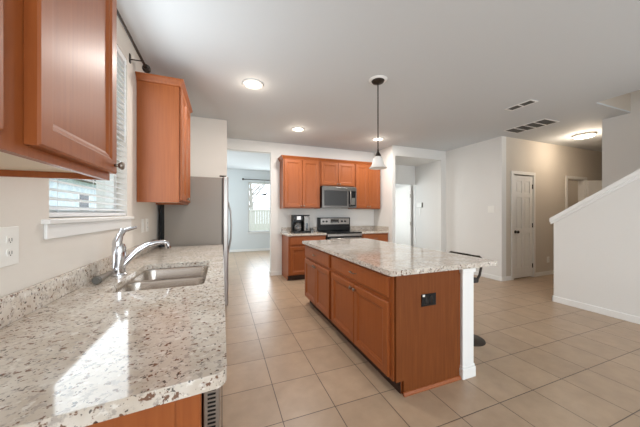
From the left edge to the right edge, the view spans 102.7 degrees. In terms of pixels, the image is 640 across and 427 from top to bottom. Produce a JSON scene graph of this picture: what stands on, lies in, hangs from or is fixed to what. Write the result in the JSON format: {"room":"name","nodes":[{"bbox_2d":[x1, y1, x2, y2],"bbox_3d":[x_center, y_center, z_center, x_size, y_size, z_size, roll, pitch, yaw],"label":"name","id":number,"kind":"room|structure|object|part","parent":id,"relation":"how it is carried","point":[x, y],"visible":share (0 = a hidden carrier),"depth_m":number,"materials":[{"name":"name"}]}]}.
{"room":"kitchen","nodes":[
{"label":"kitchen","id":0,"kind":"room"},
{"bbox_2d":[0,17,159,296],"bbox_3d":[-1.048,-0.094,0.472,0.140,2.820,9.230,0,0,-21],"label":"wall","id":1,"kind":"structure","parent":0,"point":[24,202],"depth_m":1.34,"materials":[{"name":"beige paint"}]},
{"bbox_2d":[0,226,18,267],"bbox_3d":[-1.150,0.121,0.947,0.009,0.145,0.098,0,0,-21],"label":"outlet","id":2,"kind":"object","parent":1,"relation":"attached to","point":[9,236],"visible":1,"depth_m":0.94,"materials":[{"name":"white plastic"}]},
{"bbox_2d":[6,236,13,243],"bbox_3d":[-1.147,0.097,0.948,0.003,0.030,0.036,0,0,-21],"label":"receptacle","id":3,"kind":"object","parent":2,"relation":"attached to","point":[9,239],"depth_m":0.95,"materials":[{"name":"grey plastic"}]},
{"bbox_2d":[6,248,13,256],"bbox_3d":[-1.147,0.145,0.948,0.003,0.030,0.036,0,0,-21],"label":"receptacle","id":4,"kind":"object","parent":2,"relation":"attached to","point":[9,251],"depth_m":0.95,"materials":[{"name":"grey plastic"}]},
{"bbox_2d":[0,0,124,180],"bbox_3d":[-0.779,-0.711,0.503,0.381,1.160,1.097,0,0,-21],"label":"upper cabinet","id":5,"kind":"object","parent":1,"relation":"attached to","point":[58,58],"visible":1,"depth_m":0.69,"materials":[{"name":"brown wood"}]},
{"bbox_3d":[-0.535,-0.689,0.272,0.028,1.065,0.462,0,0,-21],"label":"door","id":6,"kind":"part","parent":5,"relation":"part of","materials":[{"name":"brown wood"}]},
{"bbox_3d":[-0.808,-0.154,0.468,0.298,0.002,1.016,0,0,-21],"label":"underside panel","id":7,"kind":"part","parent":5,"relation":"part of","materials":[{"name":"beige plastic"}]},
{"bbox_3d":[-0.781,-0.186,0.997,0.032,0.034,0.034,0,0,-21],"label":"knob","id":8,"kind":"part","parent":5,"relation":"part of","materials":[{"name":"silver metal"}]},
{"bbox_2d":[0,239,156,328],"bbox_3d":[-1.436,0.350,1.715,0.020,0.104,2.850,0,0,-21],"label":"backsplash","id":9,"kind":"structure","parent":1,"relation":"attached to","point":[14,306],"depth_m":1.14,"materials":[{"name":"stone"}]},
{"bbox_2d":[49,174,115,217],"bbox_3d":[-1.524,-0.631,1.617,0.060,1.305,1.030,0,0,-21],"label":"window","id":10,"kind":"structure","parent":1,"relation":"in","point":[112,177],"depth_m":2.06,"materials":[{"name":"white"}]},
{"bbox_2d":[41,217,133,239],"bbox_3d":[-1.449,0.071,1.659,0.100,0.090,1.165,0,0,-21],"label":"trim","id":11,"kind":"structure","parent":1,"relation":"attached to","point":[53,228],"depth_m":1.40,"materials":[{"name":"white wood"}]},
{"bbox_2d":[49,45,126,216],"bbox_3d":[-1.452,-0.632,1.645,0.068,1.298,1.024,0,0,-21],"label":"window blind","id":12,"kind":"object","parent":1,"relation":"attached to","point":[121,60],"visible":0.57,"depth_m":1.80,"materials":[{"name":"white plastic"}]},
{"bbox_3d":[-1.456,0.006,1.643,0.050,0.022,1.024,0,0,-21],"label":"rail","id":13,"kind":"part","parent":12,"relation":"part of","materials":[{"name":"white plastic"}]},
{"bbox_2d":[117,9,150,72],"bbox_3d":[-1.366,-1.331,1.672,0.125,0.081,1.531,0,0,-21],"label":"curtain rod","id":14,"kind":"object","parent":1,"relation":"attached to","point":[146,68],"visible":1,"depth_m":2.09,"materials":[{"name":"brown metal"}]},
{"bbox_2d":[135,71,192,204],"bbox_3d":[-1.643,-0.701,2.792,0.403,1.187,0.840,0,0,-21],"label":"upper cabinet","id":15,"kind":"object","parent":1,"relation":"attached to","point":[164,108],"visible":1,"depth_m":2.44,"materials":[{"name":"brown wood"}]},
{"bbox_3d":[-1.649,-1.263,2.790,0.391,0.062,0.840,0,0,-21],"label":"crown moulding","id":16,"kind":"part","parent":15,"relation":"part of","materials":[{"name":"brown wood"}]},
{"bbox_3d":[-1.432,-0.680,2.681,0.024,1.103,0.352,0,0,-21],"label":"door","id":17,"kind":"part","parent":15,"relation":"part of","materials":[{"name":"brown wood"}]},
{"bbox_3d":[-1.560,-0.680,3.015,0.024,1.103,0.352,0,0,-21],"label":"door","id":18,"kind":"part","parent":15,"relation":"part of","materials":[{"name":"brown wood"}]},
{"bbox_2d":[190,116,226,177],"bbox_3d":[-2.068,-0.094,4.471,0.815,2.820,1.030,0,0,-21],"label":"wall","id":19,"kind":"structure","parent":0,"point":[208,136],"depth_m":4.04,"materials":[{"name":"beige paint"}]},
{"bbox_2d":[96,138,373,274],"bbox_3d":[-1.208,-0.094,5.421,5.620,2.820,0.130,0,0,-21],"label":"wall","id":20,"kind":"structure","parent":0,"point":[279,218],"depth_m":5.50,"materials":[{"name":"white paint"}]},
{"bbox_2d":[271,271,280,275],"bbox_3d":[-0.931,1.274,5.450,0.223,0.085,0.014,0,0,-21],"label":"baseboard","id":21,"kind":"structure","parent":20,"relation":"attached to","point":[274,273],"depth_m":5.44,"materials":[{"name":"white wood"}]},
{"bbox_2d":[281,227,316,231],"bbox_3d":[-0.450,0.350,5.630,0.805,0.104,0.020,0,0,-21],"label":"backsplash","id":22,"kind":"structure","parent":20,"relation":"attached to","point":[283,229],"depth_m":5.53,"materials":[{"name":"stone"}]},
{"bbox_2d":[278,155,320,208],"bbox_3d":[-0.441,-0.639,5.437,0.845,1.070,0.385,0,0,-21],"label":"upper cabinet","id":23,"kind":"object","parent":20,"relation":"attached to","point":[299,175],"visible":1,"depth_m":5.29,"materials":[{"name":"brown wood"}]},
{"bbox_3d":[-0.545,-0.615,5.238,0.377,0.978,0.024,0,0,-21],"label":"door","id":24,"kind":"part","parent":23,"relation":"part of","materials":[{"name":"brown wood"}]},
{"bbox_3d":[-0.443,-1.139,5.443,0.845,0.070,0.373,0,0,-21],"label":"crown moulding","id":25,"kind":"part","parent":23,"relation":"part of","materials":[{"name":"brown wood"}]},
{"bbox_3d":[-0.188,-0.615,5.375,0.377,0.978,0.024,0,0,-21],"label":"door","id":26,"kind":"part","parent":23,"relation":"part of","materials":[{"name":"brown wood"}]},
{"bbox_2d":[320,158,355,186],"bbox_3d":[0.344,-0.881,5.737,0.830,0.585,0.385,0,0,-21],"label":"upper cabinet","id":27,"kind":"object","parent":20,"relation":"attached to","point":[333,172],"visible":0.93,"depth_m":5.58,"materials":[{"name":"brown wood"}]},
{"bbox_3d":[0.211,-0.858,5.528,0.392,0.493,0.024,0,0,-21],"label":"door","id":28,"kind":"part","parent":27,"relation":"part of","materials":[{"name":"brown wood"}]},
{"bbox_3d":[0.396,-1.139,5.599,0.830,0.070,0.065,0,0,-21],"label":"crown moulding","id":29,"kind":"part","parent":27,"relation":"part of","materials":[{"name":"brown wood"}]},
{"bbox_2d":[320,186,356,207],"bbox_3d":[0.361,-0.352,5.691,0.820,0.462,0.482,0,0,-21],"label":"microwave","id":30,"kind":"object","parent":27,"relation":"attached to","point":[330,196],"visible":0.97,"depth_m":5.51,"materials":[{"name":"silver metal"}]},
{"bbox_3d":[0.332,-0.341,5.494,0.625,0.440,0.020,0,0,-21],"label":"door","id":31,"kind":"part","parent":30,"relation":"part of","materials":[{"name":"silver metal"}]},
{"bbox_3d":[0.716,-0.341,5.641,0.193,0.440,0.020,0,0,-21],"label":"control frame","id":32,"kind":"part","parent":30,"relation":"part of","materials":[{"name":"silver metal"}]},
{"bbox_3d":[0.583,-0.858,5.670,0.392,0.493,0.024,0,0,-21],"label":"door","id":33,"kind":"part","parent":27,"relation":"part of","materials":[{"name":"brown wood"}]},
{"bbox_2d":[350,226,373,229],"bbox_3d":[1.008,0.350,6.188,0.698,0.104,0.020,0,0,-21],"label":"backsplash","id":34,"kind":"structure","parent":20,"relation":"attached to","point":[351,227],"depth_m":6.18,"materials":[{"name":"stone"}]},
{"bbox_2d":[348,161,379,208],"bbox_3d":[1.069,-0.639,6.015,0.720,1.070,0.385,0,0,-21],"label":"upper cabinet","id":35,"kind":"object","parent":20,"relation":"attached to","point":[367,181],"visible":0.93,"depth_m":5.85,"materials":[{"name":"brown wood"}]},
{"bbox_3d":[0.952,-0.615,5.811,0.314,0.978,0.024,0,0,-21],"label":"door","id":36,"kind":"part","parent":35,"relation":"part of","materials":[{"name":"brown wood"}]},
{"bbox_3d":[1.067,-1.139,6.021,0.720,0.070,0.373,0,0,-21],"label":"crown moulding","id":37,"kind":"part","parent":35,"relation":"part of","materials":[{"name":"brown wood"}]},
{"bbox_3d":[1.251,-0.615,5.926,0.314,0.978,0.024,0,0,-21],"label":"door","id":38,"kind":"part","parent":35,"relation":"part of","materials":[{"name":"brown wood"}]},
{"bbox_2d":[227,169,269,249],"bbox_3d":[-2.382,-0.094,9.020,5.000,2.820,0.150,0,0,-21],"label":"wall","id":39,"kind":"structure","parent":0,"point":[237,187],"depth_m":8.83,"materials":[{"name":"white paint"}]},
{"bbox_2d":[229,248,269,251],"bbox_3d":[-2.357,1.274,8.941,4.990,0.085,0.014,0,0,-21],"label":"baseboard","id":40,"kind":"structure","parent":39,"relation":"attached to","point":[257,249],"depth_m":8.90,"materials":[{"name":"white wood"}]},
{"bbox_2d":[248,182,269,231],"bbox_3d":[-2.100,-0.219,9.133,0.912,1.740,0.060,0,0,-21],"label":"window","id":41,"kind":"structure","parent":39,"relation":"in","point":[248,182],"depth_m":9.01,"materials":[{"name":"white"}]},
{"bbox_2d":[117,0,639,170],"bbox_3d":[2.735,-1.514,4.045,12.000,0.020,13.200,0,0,-21],"label":"ceiling","id":42,"kind":"structure","parent":0,"point":[452,69],"depth_m":2.60,"materials":[{"name":"white paint"}]},
{"bbox_2d":[242,79,263,89],"bbox_3d":[-0.778,-1.497,2.973,0.244,0.014,0.244,0,0,-21],"label":"recessed light","id":43,"kind":"object","parent":42,"relation":"in","point":[254,84],"visible":1,"depth_m":2.96,"materials":[{"name":"white glass"}]},
{"bbox_2d":[291,127,304,131],"bbox_3d":[-0.392,-1.497,4.556,0.244,0.014,0.244,0,0,-21],"label":"recessed light","id":44,"kind":"object","parent":42,"relation":"in","point":[298,129],"visible":1,"depth_m":4.54,"materials":[{"name":"white glass"}]},
{"bbox_2d":[369,75,386,169],"bbox_3d":[0.653,-1.007,2.884,0.208,0.994,0.208,0,0,-21],"label":"pendant light","id":45,"kind":"object","parent":42,"relation":"hanging from","point":[377,164],"visible":1,"depth_m":2.87,"materials":[{"name":"white glass"}]},
{"bbox_3d":[0.653,-1.084,2.884,0.013,0.760,0.013,0,0,-21],"label":"rod","id":46,"kind":"part","parent":45,"relation":"part of","materials":[{"name":"brown metal"}]},
{"bbox_3d":[0.653,-0.576,2.884,0.200,0.132,0.200,0,0,-21],"label":"lamp shade","id":47,"kind":"part","parent":45,"relation":"part of","materials":[{"name":"white glass"}]},
{"bbox_2d":[504,99,538,110],"bbox_3d":[2.785,-1.498,3.550,0.160,0.009,0.340,0,0,-21],"label":"ceiling vent","id":48,"kind":"object","parent":42,"relation":"in","point":[528,102],"visible":1,"depth_m":3.54,"materials":[{"name":"white metal"}]},
{"bbox_2d":[504,118,559,132],"bbox_3d":[3.613,-1.498,4.408,0.380,0.009,0.650,0,0,-21],"label":"ceiling vent","id":49,"kind":"object","parent":42,"relation":"in","point":[543,122],"visible":1,"depth_m":4.36,"materials":[{"name":"white metal"}]},
{"bbox_2d":[573,132,595,138],"bbox_3d":[5.022,-1.469,4.867,0.316,0.070,0.316,0,0,-21],"label":"light","id":50,"kind":"object","parent":42,"relation":"attached to","point":[586,134],"visible":1,"depth_m":4.79,"materials":[{"name":"white glass"}]},
{"bbox_2d":[374,146,389,241],"bbox_3d":[1.498,-0.094,6.051,0.115,2.820,0.630,0,0,-21],"label":"wall","id":51,"kind":"structure","parent":0,"point":[382,215],"depth_m":5.91,"materials":[{"name":"white paint"}]},
{"bbox_2d":[395,165,414,184],"bbox_3d":[1.970,0.016,6.783,1.290,2.600,0.100,0,0,-21],"label":"wall","id":52,"kind":"structure","parent":0,"point":[404,174],"depth_m":6.84,"materials":[{"name":"white paint"}]},
{"bbox_2d":[404,184,415,246],"bbox_3d":[2.141,0.265,6.785,0.974,2.102,0.018,0,0,-21],"label":"trim","id":53,"kind":"structure","parent":52,"relation":"attached to","point":[404,184],"depth_m":6.95,"materials":[{"name":"white wood"}]},
{"bbox_2d":[395,157,434,165],"bbox_3d":[1.767,-1.334,7.315,1.290,0.100,2.800,0,0,-21],"label":"ceiling","id":54,"kind":"structure","parent":0,"point":[398,160],"depth_m":6.32,"materials":[{"name":"white paint"}]},
{"bbox_2d":[395,161,437,249],"bbox_3d":[2.443,-0.094,7.574,0.159,2.820,2.800,0,0,-21],"label":"wall","id":55,"kind":"structure","parent":0,"point":[426,175],"depth_m":6.58,"materials":[{"name":"white paint"}]},
{"bbox_2d":[395,186,411,245],"bbox_3d":[2.305,0.264,7.450,0.117,2.065,0.912,0,0,-22],"label":"door","id":56,"kind":"structure","parent":55,"relation":"in","point":[403,195],"depth_m":7.31,"materials":[{"name":"white wood"}]},
{"bbox_2d":[417,202,422,214],"bbox_3d":[2.644,-0.127,6.786,0.030,0.325,0.185,0,0,-21],"label":"thermostat","id":57,"kind":"object","parent":55,"relation":"attached to","point":[419,205],"visible":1,"depth_m":6.77,"materials":[{"name":"white plastic"}]},
{"bbox_2d":[390,145,445,251],"bbox_3d":[2.305,-0.094,5.969,1.564,2.820,0.100,0,0,-21],"label":"wall","id":58,"kind":"structure","parent":0,"point":[395,151],"depth_m":6.04,"materials":[{"name":"white paint"}]},
{"bbox_2d":[221,250,639,426],"bbox_3d":[2.735,1.366,4.045,12.000,0.100,13.200,0,0,-21],"label":"floor","id":59,"kind":"structure","parent":0,"point":[542,362],"depth_m":2.15,"materials":[{"name":"tile"}]},
{"bbox_2d":[85,393,201,426],"bbox_3d":[-0.620,0.878,0.542,0.670,0.876,0.031,0,0,-21],"label":"end panel","id":60,"kind":"object","parent":59,"relation":"on","point":[185,412],"visible":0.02,"depth_m":0.63,"materials":[{"name":"brown wood"}]},
{"bbox_3d":[-0.329,0.878,0.640,0.053,0.875,0.006,0,0,-21],"label":"corner post","id":61,"kind":"part","parent":60,"relation":"part of","materials":[{"name":"brown wood"}]},
{"bbox_2d":[160,175,231,305],"bbox_3d":[-1.683,0.408,3.612,0.839,1.815,0.800,0,0,-21],"label":"refrigerator","id":62,"kind":"object","parent":59,"relation":"on","point":[204,221],"visible":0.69,"depth_m":3.26,"materials":[{"name":"grey metal"}]},
{"bbox_2d":[202,387,220,426],"bbox_3d":[-0.704,0.833,0.851,0.694,0.766,0.607,0,0,-21],"label":"dishwasher","id":63,"kind":"object","parent":59,"relation":"on","point":[211,400],"visible":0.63,"depth_m":0.69,"materials":[{"name":"silver metal"}]},
{"bbox_2d":[282,235,325,280],"bbox_3d":[-0.340,0.878,5.342,0.785,0.876,0.635,0,0,-21],"label":"base cabinet","id":64,"kind":"object","parent":59,"relation":"on","point":[293,250],"visible":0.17,"depth_m":5.03,"materials":[{"name":"brown wood"}]},
{"bbox_3d":[-0.413,0.923,5.022,0.360,0.545,0.024,0,0,-21],"label":"door","id":65,"kind":"part","parent":64,"relation":"part of","materials":[{"name":"brown wood"}]},
{"bbox_2d":[281,227,326,235],"bbox_3d":[-0.353,0.369,5.349,0.825,0.142,0.614,0,0,-21],"label":"countertop","id":66,"kind":"structure","parent":64,"relation":"on","point":[286,231],"depth_m":5.19,"materials":[{"name":"stone"}]},
{"bbox_2d":[291,215,310,232],"bbox_3d":[-0.403,0.215,5.383,0.373,0.372,0.278,0,0,-21],"label":"coffee maker","id":67,"kind":"object","parent":66,"relation":"on","point":[299,223],"visible":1,"depth_m":5.32,"materials":[{"name":"black plastic"}]},
{"bbox_3d":[-0.400,0.384,5.394,0.360,0.035,0.260,0,0,-21],"label":"plate","id":68,"kind":"part","parent":67,"relation":"part of","materials":[{"name":"black ceramic"}]},
{"bbox_3d":[-0.315,0.208,5.437,0.120,0.315,0.220,0,0,-21],"label":"water tank","id":69,"kind":"part","parent":67,"relation":"part of","materials":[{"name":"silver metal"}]},
{"bbox_3d":[-0.242,0.540,5.088,0.725,0.152,0.024,0,0,-21],"label":"drawer","id":70,"kind":"part","parent":64,"relation":"part of","materials":[{"name":"brown wood"}]},
{"bbox_2d":[305,245,336,328],"bbox_3d":[0.214,0.878,3.416,0.657,0.876,0.972,0,0,-21],"label":"base cabinet","id":71,"kind":"object","parent":59,"relation":"on","point":[318,263],"visible":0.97,"depth_m":3.20,"materials":[{"name":"brown wood"}]},
{"bbox_3d":[-0.132,0.923,3.527,0.024,0.545,0.448,0,0,-21],"label":"door","id":72,"kind":"part","parent":71,"relation":"part of","materials":[{"name":"brown wood"}]},
{"bbox_3d":[-0.051,0.540,3.315,0.024,0.152,0.902,0,0,-21],"label":"drawer","id":73,"kind":"part","parent":71,"relation":"part of","materials":[{"name":"brown wood"}]},
{"bbox_3d":[0.031,0.923,3.103,0.024,0.545,0.448,0,0,-21],"label":"door","id":74,"kind":"part","parent":71,"relation":"part of","materials":[{"name":"brown wood"}]},
{"bbox_2d":[317,217,361,239],"bbox_3d":[0.427,0.694,5.599,0.800,1.205,0.678,0,0,-21],"label":"stove","id":75,"kind":"object","parent":59,"relation":"on","point":[335,227],"visible":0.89,"depth_m":5.74,"materials":[{"name":"silver metal"}]},
{"bbox_3d":[0.347,0.178,5.849,0.710,0.135,0.013,0,0,-21],"label":"control panel","id":76,"kind":"part","parent":75,"relation":"part of","materials":[{"name":"silver metal"}]},
{"bbox_2d":[318,230,361,233],"bbox_3d":[0.425,0.406,5.602,0.800,0.030,0.560,0,0,-21],"label":"cooktop","id":77,"kind":"object","parent":75,"relation":"in","point":[324,231],"depth_m":5.56,"materials":[{"name":"black glass"}]},
{"bbox_2d":[327,233,361,239],"bbox_3d":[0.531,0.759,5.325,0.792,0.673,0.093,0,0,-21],"label":"oven","id":78,"kind":"object","parent":75,"relation":"in","point":[330,236],"depth_m":5.31,"materials":[{"name":"silver metal"}]},
{"bbox_2d":[362,233,387,241],"bbox_3d":[1.122,0.878,5.902,0.685,0.876,0.635,0,0,-21],"label":"base cabinet","id":79,"kind":"object","parent":59,"relation":"on","point":[378,236],"visible":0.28,"depth_m":5.66,"materials":[{"name":"brown wood"}]},
{"bbox_2d":[350,226,388,233],"bbox_3d":[1.115,0.369,5.911,0.698,0.142,0.614,0,0,-21],"label":"countertop","id":80,"kind":"structure","parent":79,"relation":"on","point":[364,229],"depth_m":6.05,"materials":[{"name":"stone"}]},
{"bbox_2d":[332,255,461,396],"bbox_3d":[0.606,0.878,2.437,0.689,0.876,1.131,0,0,-21],"label":"base cabinet","id":81,"kind":"object","parent":59,"relation":"on","point":[362,297],"depth_m":1.97,"materials":[{"name":"brown wood"}]},
{"bbox_3d":[0.228,0.923,2.589,0.024,0.545,0.507,0,0,-21],"label":"door","id":82,"kind":"part","parent":81,"relation":"part of","materials":[{"name":"brown wood"}]},
{"bbox_3d":[0.319,0.540,2.349,0.024,0.152,1.020,0,0,-21],"label":"drawer","id":83,"kind":"part","parent":81,"relation":"part of","materials":[{"name":"brown wood"}]},
{"bbox_3d":[0.411,0.923,2.110,0.024,0.545,0.507,0,0,-21],"label":"door","id":84,"kind":"part","parent":81,"relation":"part of","materials":[{"name":"brown wood"}]},
{"bbox_2d":[302,238,496,275],"bbox_3d":[0.623,0.421,2.974,1.094,0.038,2.141,0,0,-21],"label":"countertop","id":85,"kind":"structure","parent":81,"relation":"on","point":[387,258],"depth_m":2.34,"materials":[{"name":"stone"}]},
{"bbox_3d":[0.834,0.878,1.940,0.620,0.875,0.039,0,0,-21],"label":"island end panel","id":86,"kind":"part","parent":81,"relation":"part of","materials":[{"name":"brown wood"}]},
{"bbox_2d":[421,293,435,306],"bbox_3d":[0.820,0.649,1.927,0.140,0.092,0.008,0,0,-21],"label":"outlet","id":87,"kind":"object","parent":81,"relation":"attached to","point":[429,299],"visible":1,"depth_m":1.92,"materials":[{"name":"black plastic"}]},
{"bbox_3d":[0.861,1.304,1.939,0.555,0.024,0.018,0,0,-21],"label":"shoe moulding","id":88,"kind":"part","parent":81,"relation":"part of","materials":[{"name":"brown wood"}]},
{"bbox_2d":[450,251,485,346],"bbox_3d":[1.497,0.870,2.722,0.393,0.892,0.419,0,0,-21],"label":"bar stool","id":89,"kind":"object","parent":59,"relation":"on","point":[478,341],"visible":0.21,"depth_m":2.60,"materials":[{"name":"black metal"}]},
{"bbox_3d":[1.524,0.551,2.733,0.072,0.254,0.418,0,0,-21],"label":"frame","id":90,"kind":"part","parent":89,"relation":"part of","materials":[{"name":"brown metal"}]},
{"bbox_3d":[-1.023,0.878,1.680,0.731,0.876,1.150,0,0,-21],"label":"base cabinet","id":91,"kind":"object","parent":59,"relation":"on","visible":0},
{"bbox_2d":[0,239,226,426],"bbox_3d":[-1.083,0.369,1.813,0.750,0.142,2.920,0,0,-21],"label":"countertop","id":92,"kind":"structure","parent":91,"relation":"on","point":[75,351],"depth_m":0.80,"materials":[{"name":"stone"}]},
{"bbox_2d":[92,271,112,283],"bbox_3d":[-1.280,0.377,1.514,0.046,0.047,0.158,0,0,-15],"label":"sprayer","id":93,"kind":"object","parent":92,"relation":"on","point":[98,279],"visible":1,"depth_m":1.47,"materials":[{"name":"silver metal"}]},
{"bbox_2d":[110,226,170,276],"bbox_3d":[-1.225,0.244,1.766,0.088,0.316,0.352,0,0,38],"label":"faucet","id":94,"kind":"object","parent":92,"relation":"on","point":[120,260],"visible":0.98,"depth_m":1.66,"materials":[{"name":"silver metal"}]},
{"bbox_3d":[-1.303,0.235,1.646,0.029,0.281,0.084,0,0,4],"label":"lever","id":95,"kind":"part","parent":94,"relation":"part of","materials":[{"name":"silver metal"}]},
{"bbox_3d":[-1.294,0.146,1.694,0.056,0.121,0.147,0,0,17],"label":"lever handle","id":96,"kind":"part","parent":94,"relation":"part of","materials":[{"name":"silver metal"}]},
{"bbox_3d":[-1.206,0.273,1.776,0.046,0.166,0.308,0,0,39],"label":"spout","id":97,"kind":"part","parent":94,"relation":"part of","materials":[{"name":"silver metal"}]},
{"bbox_2d":[114,265,208,292],"bbox_3d":[-1.014,0.531,1.731,0.518,0.182,0.832,0,0,-21],"label":"sink","id":98,"kind":"object","parent":92,"relation":"in","point":[160,278],"visible":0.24,"depth_m":1.77,"materials":[{"name":"silver metal"}]},
{"bbox_3d":[-0.943,0.532,1.546,0.444,0.180,0.361,0,0,-21],"label":"bowl","id":99,"kind":"part","parent":98,"relation":"part of","materials":[{"name":"silver metal"}]},
{"bbox_3d":[-1.083,0.532,1.913,0.444,0.180,0.369,0,0,-21],"label":"bowl","id":100,"kind":"part","parent":98,"relation":"part of","materials":[{"name":"silver metal"}]},
{"bbox_2d":[459,268,475,379],"bbox_3d":[0.815,0.878,3.032,0.145,0.876,2.120,0,0,-21],"label":"column","id":101,"kind":"structure","parent":0,"point":[467,369],"depth_m":2.05,"materials":[{"name":"white"}]},
{"bbox_3d":[1.166,0.895,2.113,0.121,0.842,0.128,0,0,-21],"label":"post","id":102,"kind":"part","parent":101,"relation":"part of","materials":[{"name":"white"}]},
{"bbox_3d":[1.167,1.264,2.112,0.145,0.105,0.150,0,0,-21],"label":"post","id":103,"kind":"part","parent":101,"relation":"part of","materials":[{"name":"white paint"}]},
{"bbox_2d":[446,136,505,280],"bbox_3d":[3.312,-0.094,5.693,0.144,2.820,1.534,0,0,-21],"label":"wall","id":104,"kind":"structure","parent":0,"point":[475,173],"depth_m":5.40,"materials":[{"name":"white paint"}]},
{"bbox_2d":[488,206,493,212],"bbox_3d":[3.447,-0.084,5.164,0.010,0.135,0.130,0,0,-21],"label":"light switch","id":105,"kind":"object","parent":104,"relation":"attached to","point":[490,208],"visible":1,"depth_m":5.16,"materials":[{"name":"white plastic"}]},
{"bbox_2d":[506,137,601,275],"bbox_3d":[5.868,-0.094,5.930,4.800,2.820,0.120,0,0,-21],"label":"wall","id":106,"kind":"structure","parent":0,"point":[551,163],"depth_m":5.45,"materials":[{"name":"beige paint"}]},
{"bbox_2d":[502,276,511,280],"bbox_3d":[3.655,1.274,5.011,0.270,0.085,0.014,0,0,-21],"label":"baseboard","id":107,"kind":"structure","parent":106,"relation":"attached to","point":[506,278],"depth_m":5.01,"materials":[{"name":"white wood"}]},
{"bbox_2d":[514,175,532,277],"bbox_3d":[4.135,0.266,5.182,0.598,2.060,0.113,0,0,-21],"label":"door","id":108,"kind":"structure","parent":106,"relation":"in","point":[523,225],"depth_m":5.19,"materials":[{"name":"white wood"}]},
{"bbox_2d":[511,171,535,279],"bbox_3d":[4.106,0.235,5.246,0.744,2.162,0.138,0,0,-21],"label":"trim","id":109,"kind":"structure","parent":106,"relation":"attached to","point":[533,175],"depth_m":5.30,"materials":[{"name":"white wood"}]},
{"bbox_2d":[536,270,553,276],"bbox_3d":[4.977,1.274,5.517,1.080,0.085,0.014,0,0,-21],"label":"baseboard","id":110,"kind":"structure","parent":106,"relation":"attached to","point":[551,272],"depth_m":5.43,"materials":[{"name":"white wood"}]},
{"bbox_2d":[565,176,586,208],"bbox_3d":[5.848,0.235,5.912,0.834,2.162,0.138,0,0,-21],"label":"trim","id":111,"kind":"structure","parent":106,"relation":"attached to","point":[582,180],"depth_m":5.98,"materials":[{"name":"white wood"}]},
{"bbox_2d":[586,180,601,197],"bbox_3d":[6.572,0.266,5.880,0.720,2.060,0.113,0,0,7],"label":"door","id":112,"kind":"structure","parent":106,"relation":"in","point":[592,187],"depth_m":5.94,"materials":[{"name":"white wood"}]},
{"bbox_2d":[568,180,577,207],"bbox_3d":[5.852,-0.094,6.951,2.700,2.820,1.800,0,0,-21],"label":"wall","id":113,"kind":"structure","parent":0,"point":[572,185],"depth_m":7.20,"materials":[{"name":"beige paint"}]},
{"bbox_2d":[554,93,639,316],"bbox_3d":[5.142,-1.434,1.182,1.250,5.500,6.130,0,0,-21],"label":"wall","id":114,"kind":"structure","parent":0,"point":[597,245],"depth_m":3.34,"materials":[{"name":"white paint"}]},
{"bbox_2d":[549,169,639,223],"bbox_3d":[3.955,-0.671,2.794,0.175,1.666,2.340,0,0,-21],"label":"trim","id":115,"kind":"structure","parent":114,"relation":"attached to","point":[635,175],"depth_m":3.36,"materials":[{"name":"white wood"}]},
{"bbox_2d":[552,295,639,323],"bbox_3d":[4.541,1.274,1.094,0.016,0.085,5.896,0,0,-21],"label":"baseboard","id":116,"kind":"structure","parent":114,"relation":"attached to","point":[634,319],"depth_m":3.37,"materials":[{"name":"white wood"}]},
{"bbox_2d":[602,90,639,188],"bbox_3d":[5.662,-1.384,1.321,0.120,5.400,6.020,0,0,-21],"label":"wall","id":117,"kind":"structure","parent":0,"point":[620,134],"depth_m":3.91,"materials":[{"name":"white paint"}]},
{"label":"outside","id":118,"kind":"structure","parent":0,"visible":0},
{"bbox_3d":[-9.782,1.616,22.757,26.000,0.100,30.500,0,0,-21],"label":"lawn","id":119,"kind":"structure","parent":118,"visible":0},
{"bbox_2d":[49,178,95,210],"bbox_3d":[-11.201,-0.734,8.561,3.600,4.600,30.600,0,0,-21],"label":"house","id":120,"kind":"structure","parent":119,"relation":"on","point":[74,181],"depth_m":11.00,"materials":[{"name":"white"}]},
{"bbox_2d":[249,184,265,206],"bbox_3d":[-5.090,-2.389,19.676,4.981,7.918,4.868,0,0,-21],"label":"bare tree","id":121,"kind":"object","parent":119,"relation":"on","point":[251,201],"visible":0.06,"depth_m":18.96,"materials":[{"name":"beige plant"}]},
{"bbox_2d":[249,209,269,230],"bbox_3d":[-2.542,0.666,15.110,14.055,1.800,0.080,0,0,-21],"label":"fence","id":122,"kind":"object","parent":119,"relation":"on","point":[262,215],"visible":0.03,"depth_m":14.73,"materials":[{"name":"beige"}]}
]}

